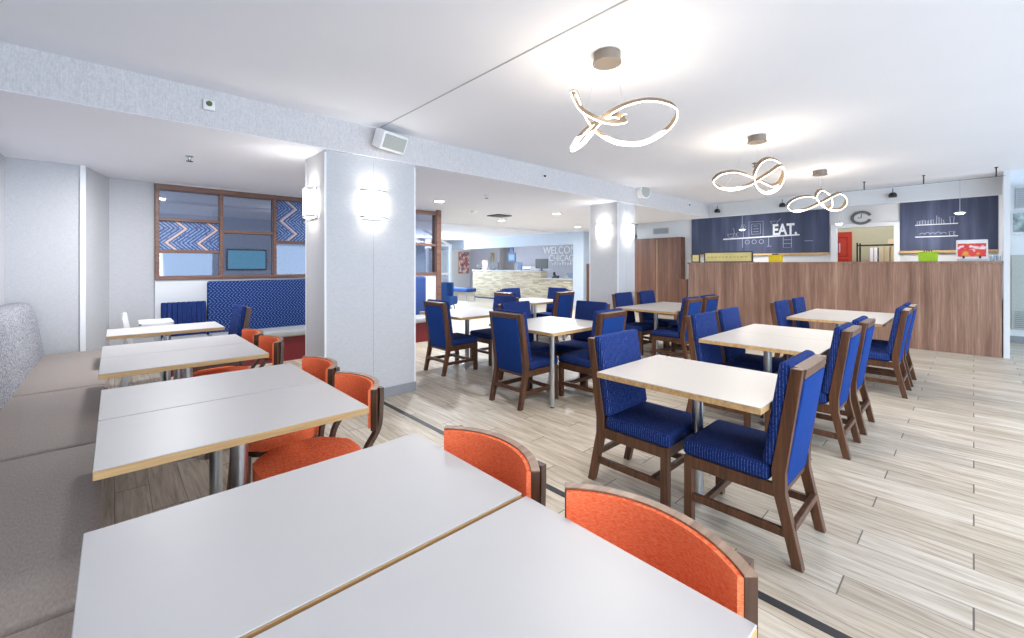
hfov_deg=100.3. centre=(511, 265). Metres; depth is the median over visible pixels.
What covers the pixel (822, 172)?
pendant
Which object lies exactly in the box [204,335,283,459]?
bentwood chair
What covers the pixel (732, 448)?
seat cushion
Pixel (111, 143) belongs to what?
ceiling
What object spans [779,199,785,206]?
spot lamp
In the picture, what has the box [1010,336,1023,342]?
baseboard
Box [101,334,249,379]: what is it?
table
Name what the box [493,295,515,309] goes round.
cushion
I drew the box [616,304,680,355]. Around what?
dining table
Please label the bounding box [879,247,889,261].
storage box
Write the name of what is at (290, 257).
wall
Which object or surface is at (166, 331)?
table
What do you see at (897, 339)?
cushion
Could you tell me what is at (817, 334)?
dining table
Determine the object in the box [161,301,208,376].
bench
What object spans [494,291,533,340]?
dining chair
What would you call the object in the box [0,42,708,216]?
ceiling beam
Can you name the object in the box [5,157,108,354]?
wall
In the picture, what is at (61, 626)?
bench
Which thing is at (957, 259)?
drip tray
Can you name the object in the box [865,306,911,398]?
dining chair
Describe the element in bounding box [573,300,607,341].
cushion
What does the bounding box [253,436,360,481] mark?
seat cushion
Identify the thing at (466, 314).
square table
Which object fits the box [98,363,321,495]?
table
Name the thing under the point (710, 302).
dining chair
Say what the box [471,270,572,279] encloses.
countertop
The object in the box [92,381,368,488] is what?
table
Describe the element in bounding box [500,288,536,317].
dining chair
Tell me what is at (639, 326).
seat cushion
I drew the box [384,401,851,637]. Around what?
trim
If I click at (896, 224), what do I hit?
door frame
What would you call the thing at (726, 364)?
seat cushion
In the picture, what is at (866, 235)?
wall
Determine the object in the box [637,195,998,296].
wall
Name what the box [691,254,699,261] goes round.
sign holder
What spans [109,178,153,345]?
wall
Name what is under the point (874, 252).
storage box
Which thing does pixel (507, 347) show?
cushion
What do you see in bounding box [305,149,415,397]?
column
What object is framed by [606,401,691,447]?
seat cushion
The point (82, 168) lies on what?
trim
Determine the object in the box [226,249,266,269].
wall screen
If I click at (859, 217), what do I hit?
wall clock
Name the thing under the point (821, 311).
dining table
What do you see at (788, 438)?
cushion
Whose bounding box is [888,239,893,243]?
storage box
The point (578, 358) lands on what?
seat cushion
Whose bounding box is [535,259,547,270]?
computer monitor
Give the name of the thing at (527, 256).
wall
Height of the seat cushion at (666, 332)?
0.085 m
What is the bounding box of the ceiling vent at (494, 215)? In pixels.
[487,214,511,217]
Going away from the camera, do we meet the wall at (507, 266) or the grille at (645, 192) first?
the grille at (645, 192)
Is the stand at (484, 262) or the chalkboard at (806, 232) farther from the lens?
the stand at (484, 262)
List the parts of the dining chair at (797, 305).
leg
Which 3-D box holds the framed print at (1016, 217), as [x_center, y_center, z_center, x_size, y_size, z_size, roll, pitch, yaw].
[9.393,-0.780,7.646,0.030,0.430,0.640,0,0,-43]
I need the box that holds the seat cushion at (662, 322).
[643,318,676,326]
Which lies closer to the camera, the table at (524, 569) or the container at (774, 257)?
the table at (524, 569)
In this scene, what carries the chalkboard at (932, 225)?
attached to the wall at (883, 212)
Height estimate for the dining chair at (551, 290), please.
0.958 m
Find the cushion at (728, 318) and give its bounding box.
[718,307,745,358]
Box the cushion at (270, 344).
[259,336,279,365]
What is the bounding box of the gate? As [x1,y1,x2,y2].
[674,279,687,319]
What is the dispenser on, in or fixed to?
on the counter at (959, 303)
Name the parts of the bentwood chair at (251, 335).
leg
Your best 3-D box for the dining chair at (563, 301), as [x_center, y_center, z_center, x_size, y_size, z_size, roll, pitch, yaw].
[0.787,0.941,7.890,0.480,0.958,0.579,0,0,-43]
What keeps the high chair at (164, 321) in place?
on the floor
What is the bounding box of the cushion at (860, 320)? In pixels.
[852,316,867,324]
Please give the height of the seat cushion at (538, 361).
0.085 m
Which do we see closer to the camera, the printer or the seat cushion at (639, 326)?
the seat cushion at (639, 326)
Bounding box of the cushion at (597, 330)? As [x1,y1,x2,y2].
[588,308,622,359]
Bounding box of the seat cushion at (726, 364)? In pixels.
[719,363,763,371]
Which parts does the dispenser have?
panel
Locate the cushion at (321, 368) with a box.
[302,357,332,383]
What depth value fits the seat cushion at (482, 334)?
6.17 m
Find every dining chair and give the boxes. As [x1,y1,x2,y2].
[193,304,251,371]
[423,299,477,376]
[470,295,518,365]
[489,309,557,410]
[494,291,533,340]
[498,301,556,388]
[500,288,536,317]
[533,287,567,337]
[536,290,574,342]
[555,300,609,385]
[558,308,626,395]
[588,329,691,507]
[612,292,653,354]
[636,290,676,347]
[652,296,702,358]
[671,294,718,351]
[683,350,826,572]
[685,311,763,427]
[714,307,785,373]
[765,322,861,459]
[769,299,828,364]
[787,297,809,328]
[823,316,875,435]
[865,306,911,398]
[866,302,916,386]
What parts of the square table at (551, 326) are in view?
leg, leg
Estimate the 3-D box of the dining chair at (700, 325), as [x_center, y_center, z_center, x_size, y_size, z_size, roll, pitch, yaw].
[2.006,0.941,4.010,0.480,0.958,0.579,0,0,-43]
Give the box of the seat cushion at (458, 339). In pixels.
[451,332,477,345]
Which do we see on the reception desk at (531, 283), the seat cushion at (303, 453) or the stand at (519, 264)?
the stand at (519, 264)
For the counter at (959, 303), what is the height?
1.482 m
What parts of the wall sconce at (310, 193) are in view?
plate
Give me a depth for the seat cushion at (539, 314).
8.51 m
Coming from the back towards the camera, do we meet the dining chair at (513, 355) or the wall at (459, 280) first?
the wall at (459, 280)
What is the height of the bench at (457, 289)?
0.480 m
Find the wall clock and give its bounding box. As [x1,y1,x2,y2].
[850,211,871,224]
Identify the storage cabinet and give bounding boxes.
[635,237,684,315]
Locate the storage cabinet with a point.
(658, 261)
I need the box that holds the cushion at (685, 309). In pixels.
[677,296,698,332]
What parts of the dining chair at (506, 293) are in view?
rail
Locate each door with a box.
[586,264,588,300]
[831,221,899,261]
[838,232,851,261]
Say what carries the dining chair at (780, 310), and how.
on the floor
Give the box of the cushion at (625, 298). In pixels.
[615,292,635,322]
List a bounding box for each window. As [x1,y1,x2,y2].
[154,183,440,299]
[416,230,451,306]
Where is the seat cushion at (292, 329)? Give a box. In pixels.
[208,314,425,336]
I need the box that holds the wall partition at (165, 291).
[154,181,435,340]
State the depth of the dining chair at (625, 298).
7.07 m
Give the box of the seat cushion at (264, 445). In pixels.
[231,426,318,451]
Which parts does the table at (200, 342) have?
post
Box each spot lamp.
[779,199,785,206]
[888,188,896,197]
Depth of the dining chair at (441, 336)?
5.63 m
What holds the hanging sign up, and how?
hanging from the ceiling at (111, 143)
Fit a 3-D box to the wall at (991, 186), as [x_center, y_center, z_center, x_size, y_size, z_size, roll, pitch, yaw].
[6.061,-1.287,10.221,2.000,0.306,7.390,0,0,-43]
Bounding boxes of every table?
[71,434,521,637]
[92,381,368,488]
[98,343,268,461]
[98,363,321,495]
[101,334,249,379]
[106,321,224,380]
[253,496,756,637]
[419,307,492,364]
[489,316,592,407]
[519,298,564,340]
[597,355,777,504]
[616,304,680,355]
[645,302,681,349]
[699,330,831,426]
[732,324,833,358]
[786,312,891,327]
[805,309,894,320]
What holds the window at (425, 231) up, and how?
in the wall at (290, 257)
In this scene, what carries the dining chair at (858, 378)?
on the floor
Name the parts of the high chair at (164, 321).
backrest, leg, leg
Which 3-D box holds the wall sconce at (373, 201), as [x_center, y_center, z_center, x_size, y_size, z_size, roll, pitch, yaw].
[-1.427,-0.635,4.448,0.300,0.320,0.092,0,0,-43]
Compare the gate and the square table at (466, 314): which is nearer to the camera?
the square table at (466, 314)
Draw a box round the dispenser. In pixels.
[956,239,987,260]
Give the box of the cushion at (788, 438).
[762,350,814,464]
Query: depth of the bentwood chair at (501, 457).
1.50 m
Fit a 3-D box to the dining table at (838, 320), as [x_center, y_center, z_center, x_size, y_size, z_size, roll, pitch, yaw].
[4.163,1.045,5.450,0.781,0.750,0.951,0,0,-43]
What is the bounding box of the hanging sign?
[508,247,515,262]
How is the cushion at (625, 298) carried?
on the dining chair at (625, 298)
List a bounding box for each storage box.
[870,248,878,261]
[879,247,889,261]
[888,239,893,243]
[890,247,893,261]
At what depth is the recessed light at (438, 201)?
7.53 m
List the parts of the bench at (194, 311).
backrest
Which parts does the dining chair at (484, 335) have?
leg, leg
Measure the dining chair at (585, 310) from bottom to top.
0.958 m
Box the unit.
[1011,255,1023,329]
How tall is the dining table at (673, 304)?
0.750 m
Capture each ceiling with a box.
[0,0,1023,204]
[0,89,708,242]
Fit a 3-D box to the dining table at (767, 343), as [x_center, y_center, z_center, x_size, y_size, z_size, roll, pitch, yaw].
[2.278,1.045,3.806,0.741,0.750,0.911,0,0,-43]
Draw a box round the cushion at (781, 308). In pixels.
[774,299,792,326]
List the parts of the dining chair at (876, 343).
leg, leg, panel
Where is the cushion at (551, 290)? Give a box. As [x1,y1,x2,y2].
[546,287,566,311]
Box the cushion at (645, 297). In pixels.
[639,290,655,319]
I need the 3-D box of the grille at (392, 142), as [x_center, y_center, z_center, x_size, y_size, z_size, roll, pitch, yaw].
[-1.221,-1.270,4.460,0.063,0.130,0.290,0,0,31]
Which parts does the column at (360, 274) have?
baseboard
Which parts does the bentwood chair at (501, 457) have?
leg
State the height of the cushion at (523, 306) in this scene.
0.511 m
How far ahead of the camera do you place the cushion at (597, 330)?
4.30 m
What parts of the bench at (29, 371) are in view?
backrest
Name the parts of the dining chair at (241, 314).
leg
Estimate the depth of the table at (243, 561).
1.03 m
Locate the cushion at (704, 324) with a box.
[691,311,722,363]
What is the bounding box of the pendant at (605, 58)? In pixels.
[570,47,677,151]
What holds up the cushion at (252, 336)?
on the bentwood chair at (251, 335)
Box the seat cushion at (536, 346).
[530,340,556,353]
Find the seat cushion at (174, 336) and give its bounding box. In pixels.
[162,334,208,340]
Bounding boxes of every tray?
[138,318,173,326]
[957,259,986,260]
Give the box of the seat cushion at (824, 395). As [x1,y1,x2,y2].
[818,380,828,403]
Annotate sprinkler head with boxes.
[185,155,193,161]
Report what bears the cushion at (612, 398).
on the dining chair at (624, 416)
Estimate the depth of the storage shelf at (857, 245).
10.68 m
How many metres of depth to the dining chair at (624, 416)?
2.76 m
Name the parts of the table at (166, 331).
post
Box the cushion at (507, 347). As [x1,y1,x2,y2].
[493,309,531,361]
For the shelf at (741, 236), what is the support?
attached to the chalkboard at (806, 232)
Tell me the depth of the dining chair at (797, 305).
6.00 m
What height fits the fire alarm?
0.080 m
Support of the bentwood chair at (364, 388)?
on the floor
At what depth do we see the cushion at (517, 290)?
8.66 m
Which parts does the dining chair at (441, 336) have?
leg, rail, panel, leg, leg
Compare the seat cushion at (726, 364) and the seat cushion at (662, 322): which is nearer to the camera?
the seat cushion at (726, 364)
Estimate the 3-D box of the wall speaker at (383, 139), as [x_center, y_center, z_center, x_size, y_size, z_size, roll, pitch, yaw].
[-1.284,-1.299,4.497,0.208,0.220,0.340,0,0,31]
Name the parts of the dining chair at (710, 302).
leg, panel, rail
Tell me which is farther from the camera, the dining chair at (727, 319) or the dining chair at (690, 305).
the dining chair at (690, 305)
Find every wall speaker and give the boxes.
[372,127,407,154]
[636,187,650,198]
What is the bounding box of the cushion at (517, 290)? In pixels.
[502,288,520,297]
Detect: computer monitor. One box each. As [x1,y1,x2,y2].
[491,262,498,269]
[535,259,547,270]
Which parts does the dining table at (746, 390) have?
post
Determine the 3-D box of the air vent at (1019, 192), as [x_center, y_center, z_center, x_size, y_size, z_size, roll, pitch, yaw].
[9.360,-1.225,7.684,0.026,0.370,0.400,0,0,-43]
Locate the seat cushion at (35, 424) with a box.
[0,385,107,461]
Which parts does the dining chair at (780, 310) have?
leg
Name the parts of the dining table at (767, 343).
post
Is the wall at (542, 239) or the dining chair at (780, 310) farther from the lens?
the wall at (542, 239)
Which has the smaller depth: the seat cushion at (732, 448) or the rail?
the seat cushion at (732, 448)
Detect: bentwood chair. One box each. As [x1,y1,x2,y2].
[193,329,263,376]
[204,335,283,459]
[227,356,339,489]
[253,371,383,481]
[444,425,545,506]
[565,481,757,637]
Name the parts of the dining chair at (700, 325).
leg, leg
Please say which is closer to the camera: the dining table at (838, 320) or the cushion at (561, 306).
the dining table at (838, 320)
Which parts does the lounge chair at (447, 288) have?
backrest, seat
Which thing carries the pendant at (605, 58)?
hanging from the ceiling at (876, 93)
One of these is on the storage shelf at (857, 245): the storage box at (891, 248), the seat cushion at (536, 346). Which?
the storage box at (891, 248)
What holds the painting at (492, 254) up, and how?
attached to the wall at (527, 256)
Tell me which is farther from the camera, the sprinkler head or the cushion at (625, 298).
the cushion at (625, 298)
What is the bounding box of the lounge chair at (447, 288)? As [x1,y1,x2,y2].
[441,282,457,308]
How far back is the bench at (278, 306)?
6.48 m
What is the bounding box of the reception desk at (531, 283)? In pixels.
[471,270,572,298]
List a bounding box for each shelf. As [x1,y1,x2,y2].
[723,234,798,239]
[856,243,893,261]
[915,223,957,237]
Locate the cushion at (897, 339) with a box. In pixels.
[886,306,905,354]
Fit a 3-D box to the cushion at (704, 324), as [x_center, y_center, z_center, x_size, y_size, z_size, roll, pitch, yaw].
[1.889,0.718,4.136,0.470,0.511,0.128,0,0,-43]
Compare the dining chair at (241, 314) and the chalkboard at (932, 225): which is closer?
the dining chair at (241, 314)
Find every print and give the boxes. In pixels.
[1010,210,1023,233]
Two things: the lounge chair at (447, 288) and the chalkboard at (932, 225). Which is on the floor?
the lounge chair at (447, 288)
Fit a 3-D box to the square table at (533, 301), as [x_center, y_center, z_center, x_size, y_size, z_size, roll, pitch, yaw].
[0.409,1.045,8.193,0.881,0.750,0.941,0,0,-43]
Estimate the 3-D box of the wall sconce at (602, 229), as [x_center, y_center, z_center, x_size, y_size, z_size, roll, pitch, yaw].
[1.642,-0.610,7.783,0.092,0.320,0.300,0,0,-43]
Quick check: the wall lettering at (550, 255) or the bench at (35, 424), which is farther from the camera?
the wall lettering at (550, 255)
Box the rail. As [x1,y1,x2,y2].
[846,167,1005,191]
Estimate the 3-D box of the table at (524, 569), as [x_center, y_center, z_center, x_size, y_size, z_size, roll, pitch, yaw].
[-0.093,1.045,0.702,0.935,0.750,0.611,0,0,-43]
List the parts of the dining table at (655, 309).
post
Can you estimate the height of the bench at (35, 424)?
1.030 m
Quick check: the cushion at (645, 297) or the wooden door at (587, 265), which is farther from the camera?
the wooden door at (587, 265)
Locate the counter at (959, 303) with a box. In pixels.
[688,261,1003,357]
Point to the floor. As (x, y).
(923, 537)
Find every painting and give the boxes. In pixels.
[458,252,468,273]
[490,252,494,261]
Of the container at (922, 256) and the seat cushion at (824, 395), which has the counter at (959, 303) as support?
the container at (922, 256)
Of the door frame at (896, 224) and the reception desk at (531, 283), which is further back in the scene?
the reception desk at (531, 283)
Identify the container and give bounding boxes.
[768,254,783,261]
[917,250,938,260]
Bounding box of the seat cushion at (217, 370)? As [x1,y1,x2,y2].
[193,366,249,376]
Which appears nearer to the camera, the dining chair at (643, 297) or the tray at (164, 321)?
the tray at (164, 321)
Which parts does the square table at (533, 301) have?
leg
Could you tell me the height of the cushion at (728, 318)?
0.511 m
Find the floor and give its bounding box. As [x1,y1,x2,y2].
[101,291,1023,637]
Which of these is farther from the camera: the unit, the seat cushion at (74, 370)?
the unit
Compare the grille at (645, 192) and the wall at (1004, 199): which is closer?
the wall at (1004, 199)
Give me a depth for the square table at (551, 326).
4.58 m
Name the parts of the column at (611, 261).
corner trim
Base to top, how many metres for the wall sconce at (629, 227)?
0.320 m
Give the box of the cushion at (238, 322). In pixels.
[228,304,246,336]
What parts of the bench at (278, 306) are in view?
backrest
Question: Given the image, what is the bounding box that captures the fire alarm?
[203,99,214,110]
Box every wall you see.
[0,153,4,305]
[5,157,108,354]
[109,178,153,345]
[159,213,304,275]
[416,246,503,287]
[423,231,588,306]
[470,235,636,301]
[504,247,513,269]
[634,175,1001,227]
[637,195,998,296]
[838,226,893,261]
[999,170,1009,358]
[1010,186,1023,336]
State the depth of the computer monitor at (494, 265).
18.07 m
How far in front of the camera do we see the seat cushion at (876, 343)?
5.27 m
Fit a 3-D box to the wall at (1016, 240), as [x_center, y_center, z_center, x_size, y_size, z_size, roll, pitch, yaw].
[11.070,-0.010,5.976,0.150,2.860,5.670,0,0,-43]
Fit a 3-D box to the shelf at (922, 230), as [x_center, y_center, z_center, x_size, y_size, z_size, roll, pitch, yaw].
[8.216,-0.672,8.279,0.003,0.251,0.590,0,0,-43]
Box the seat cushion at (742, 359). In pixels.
[727,353,785,372]
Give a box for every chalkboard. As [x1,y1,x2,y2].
[692,209,828,255]
[900,195,997,253]
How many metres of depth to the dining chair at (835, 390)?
3.19 m
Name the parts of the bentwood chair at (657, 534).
leg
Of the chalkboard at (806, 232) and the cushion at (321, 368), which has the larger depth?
the chalkboard at (806, 232)
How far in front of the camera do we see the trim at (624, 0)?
2.91 m
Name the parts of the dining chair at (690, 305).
leg, leg, leg, panel, rail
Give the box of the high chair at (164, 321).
[119,312,173,387]
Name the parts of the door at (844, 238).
moulding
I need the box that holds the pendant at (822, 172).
[786,169,847,211]
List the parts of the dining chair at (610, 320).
leg, leg, leg, panel, rail, leg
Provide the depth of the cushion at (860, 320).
3.64 m
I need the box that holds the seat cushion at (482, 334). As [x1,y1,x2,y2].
[470,328,491,339]
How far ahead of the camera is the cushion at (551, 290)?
8.83 m
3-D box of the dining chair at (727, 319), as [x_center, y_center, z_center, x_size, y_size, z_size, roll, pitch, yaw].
[2.482,0.941,4.467,0.480,0.958,0.579,0,0,-43]
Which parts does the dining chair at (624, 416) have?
leg, leg, leg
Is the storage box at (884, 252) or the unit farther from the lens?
the storage box at (884, 252)
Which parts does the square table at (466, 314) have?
post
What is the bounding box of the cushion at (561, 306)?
[551,290,571,315]
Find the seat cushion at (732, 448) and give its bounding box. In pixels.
[683,420,771,478]
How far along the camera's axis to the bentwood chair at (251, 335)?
3.89 m
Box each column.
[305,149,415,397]
[589,202,633,308]
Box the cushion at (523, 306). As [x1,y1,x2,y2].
[501,301,533,340]
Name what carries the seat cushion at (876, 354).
on the dining chair at (894, 352)
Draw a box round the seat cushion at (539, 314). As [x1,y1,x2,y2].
[533,312,551,316]
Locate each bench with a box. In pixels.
[0,302,108,396]
[0,346,107,461]
[0,443,103,637]
[5,611,73,637]
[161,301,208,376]
[207,277,427,365]
[454,287,475,300]
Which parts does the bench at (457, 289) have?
seat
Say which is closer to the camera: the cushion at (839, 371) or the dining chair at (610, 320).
the cushion at (839, 371)
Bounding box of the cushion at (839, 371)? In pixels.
[822,322,853,393]
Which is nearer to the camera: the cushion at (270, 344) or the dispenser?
the cushion at (270, 344)
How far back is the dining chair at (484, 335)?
6.29 m
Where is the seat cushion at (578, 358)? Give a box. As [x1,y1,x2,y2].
[558,349,590,367]
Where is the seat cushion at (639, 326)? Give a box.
[625,322,653,331]
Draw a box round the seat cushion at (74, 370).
[12,350,108,396]
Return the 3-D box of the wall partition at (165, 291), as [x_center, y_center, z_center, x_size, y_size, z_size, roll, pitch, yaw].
[-3.195,0.145,7.354,4.540,2.550,0.120,0,0,-43]
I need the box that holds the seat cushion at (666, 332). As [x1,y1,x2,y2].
[652,327,679,337]
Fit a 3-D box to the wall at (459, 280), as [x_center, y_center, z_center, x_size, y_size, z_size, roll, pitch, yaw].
[-1.561,0.145,24.581,12.800,2.550,0.120,0,0,-43]
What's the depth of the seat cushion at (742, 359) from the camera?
4.34 m
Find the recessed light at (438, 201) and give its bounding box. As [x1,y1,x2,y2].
[432,200,445,202]
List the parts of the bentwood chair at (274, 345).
leg, leg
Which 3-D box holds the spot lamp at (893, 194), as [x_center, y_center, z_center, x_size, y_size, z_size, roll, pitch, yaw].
[6.902,-1.308,7.746,0.122,0.165,0.122,0,0,2]
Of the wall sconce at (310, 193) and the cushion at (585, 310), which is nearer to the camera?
the wall sconce at (310, 193)
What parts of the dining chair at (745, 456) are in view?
leg, leg, leg, panel, rail, leg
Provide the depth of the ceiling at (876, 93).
3.19 m
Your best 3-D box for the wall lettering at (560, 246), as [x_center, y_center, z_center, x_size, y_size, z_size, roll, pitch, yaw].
[2.178,-0.670,18.929,0.020,0.329,2.150,0,0,-43]
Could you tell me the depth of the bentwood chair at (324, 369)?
2.53 m
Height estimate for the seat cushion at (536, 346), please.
0.085 m
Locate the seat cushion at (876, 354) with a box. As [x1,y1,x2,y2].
[868,346,891,361]
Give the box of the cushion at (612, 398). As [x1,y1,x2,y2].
[595,329,646,415]
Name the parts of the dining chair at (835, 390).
leg, leg, panel, rail, leg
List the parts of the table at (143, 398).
post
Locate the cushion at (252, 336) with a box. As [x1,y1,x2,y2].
[242,330,259,343]
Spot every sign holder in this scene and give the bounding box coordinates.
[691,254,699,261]
[704,251,752,261]
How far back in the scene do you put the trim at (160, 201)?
8.49 m
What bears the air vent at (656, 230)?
in the wall at (883, 212)
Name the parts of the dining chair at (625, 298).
leg, leg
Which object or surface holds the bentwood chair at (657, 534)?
on the floor
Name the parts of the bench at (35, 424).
backrest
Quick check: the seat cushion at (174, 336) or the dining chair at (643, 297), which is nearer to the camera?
the seat cushion at (174, 336)
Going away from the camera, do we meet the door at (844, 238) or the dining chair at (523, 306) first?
the dining chair at (523, 306)
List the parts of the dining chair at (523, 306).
leg, leg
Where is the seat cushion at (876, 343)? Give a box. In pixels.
[871,339,888,347]
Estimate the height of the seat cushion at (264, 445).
0.065 m
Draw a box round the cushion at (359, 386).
[335,373,373,427]
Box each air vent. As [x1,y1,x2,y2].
[653,228,667,233]
[1015,187,1023,207]
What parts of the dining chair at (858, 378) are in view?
leg, panel, leg, rail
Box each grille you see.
[382,133,406,152]
[641,187,649,196]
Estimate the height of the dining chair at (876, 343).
0.958 m
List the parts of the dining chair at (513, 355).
leg, rail, panel, leg, leg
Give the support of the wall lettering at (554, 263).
attached to the wall at (527, 256)
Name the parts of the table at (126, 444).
post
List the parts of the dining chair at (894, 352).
leg, leg, panel, rail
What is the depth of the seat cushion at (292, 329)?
6.43 m
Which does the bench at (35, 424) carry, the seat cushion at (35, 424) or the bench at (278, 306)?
the seat cushion at (35, 424)
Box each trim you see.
[80,165,85,351]
[159,200,566,233]
[379,0,627,127]
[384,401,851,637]
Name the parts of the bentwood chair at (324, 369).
leg, leg, seat frame, leg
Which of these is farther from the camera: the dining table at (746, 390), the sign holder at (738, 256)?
the sign holder at (738, 256)
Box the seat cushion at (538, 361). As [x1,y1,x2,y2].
[529,351,557,369]
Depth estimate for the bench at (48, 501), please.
1.56 m
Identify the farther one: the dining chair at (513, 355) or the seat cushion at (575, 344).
the seat cushion at (575, 344)
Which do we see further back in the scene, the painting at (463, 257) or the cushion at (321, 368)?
the painting at (463, 257)
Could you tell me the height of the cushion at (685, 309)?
0.511 m
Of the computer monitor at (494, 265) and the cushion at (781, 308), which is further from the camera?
the computer monitor at (494, 265)
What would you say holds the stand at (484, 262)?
on the reception desk at (531, 283)
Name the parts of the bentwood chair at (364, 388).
leg, leg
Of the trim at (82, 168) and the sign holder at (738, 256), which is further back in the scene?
the sign holder at (738, 256)
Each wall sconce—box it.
[302,186,316,219]
[360,188,386,219]
[596,223,609,240]
[624,223,633,240]
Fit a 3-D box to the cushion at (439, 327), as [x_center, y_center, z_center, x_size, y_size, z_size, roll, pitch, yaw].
[-0.956,0.718,5.680,0.128,0.511,0.470,0,0,-43]
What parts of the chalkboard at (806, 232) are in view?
chalk frame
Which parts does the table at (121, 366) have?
post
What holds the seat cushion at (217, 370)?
on the bentwood chair at (251, 335)
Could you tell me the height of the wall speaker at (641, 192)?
0.270 m
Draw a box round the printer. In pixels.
[523,267,535,269]
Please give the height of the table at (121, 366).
0.750 m
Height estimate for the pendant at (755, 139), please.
0.661 m
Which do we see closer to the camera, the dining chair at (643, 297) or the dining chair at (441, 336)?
the dining chair at (441, 336)
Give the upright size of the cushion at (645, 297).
0.511 m
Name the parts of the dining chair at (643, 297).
leg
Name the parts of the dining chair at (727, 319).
leg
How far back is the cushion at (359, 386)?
2.37 m
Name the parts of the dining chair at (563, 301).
leg, panel, rail, leg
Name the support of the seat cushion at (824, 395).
on the dining chair at (835, 390)
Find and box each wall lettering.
[543,246,572,253]
[549,255,572,260]
[552,261,572,264]
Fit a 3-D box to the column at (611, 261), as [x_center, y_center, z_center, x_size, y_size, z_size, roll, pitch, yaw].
[1.873,0.145,8.015,0.564,2.549,0.639,0,0,-43]
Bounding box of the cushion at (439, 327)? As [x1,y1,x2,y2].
[427,299,453,339]
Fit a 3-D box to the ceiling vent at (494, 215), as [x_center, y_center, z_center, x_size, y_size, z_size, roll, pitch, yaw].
[-0.286,-1.117,9.718,0.420,0.025,0.380,0,0,-43]
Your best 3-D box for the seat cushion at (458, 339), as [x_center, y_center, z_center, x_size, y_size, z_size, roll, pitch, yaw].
[-0.778,1.009,5.846,0.435,0.085,0.480,0,0,-43]
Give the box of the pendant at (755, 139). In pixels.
[712,134,785,194]
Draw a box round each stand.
[482,260,487,269]
[517,262,521,269]
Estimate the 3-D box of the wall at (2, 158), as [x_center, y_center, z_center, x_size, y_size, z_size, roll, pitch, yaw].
[-0.962,-0.010,-0.280,0.110,2.860,12.900,0,0,-43]
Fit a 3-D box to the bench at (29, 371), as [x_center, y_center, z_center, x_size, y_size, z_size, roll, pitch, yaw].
[-4.269,0.905,3.950,0.790,1.030,1.992,0,0,-43]
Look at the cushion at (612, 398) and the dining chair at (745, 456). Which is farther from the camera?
the cushion at (612, 398)
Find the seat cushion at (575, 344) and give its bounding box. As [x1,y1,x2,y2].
[555,339,588,351]
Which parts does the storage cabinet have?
door, door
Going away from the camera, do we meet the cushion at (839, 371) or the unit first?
the cushion at (839, 371)
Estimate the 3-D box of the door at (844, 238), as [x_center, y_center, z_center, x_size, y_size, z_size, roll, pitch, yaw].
[7.653,0.315,10.329,0.053,2.190,0.900,0,0,-43]

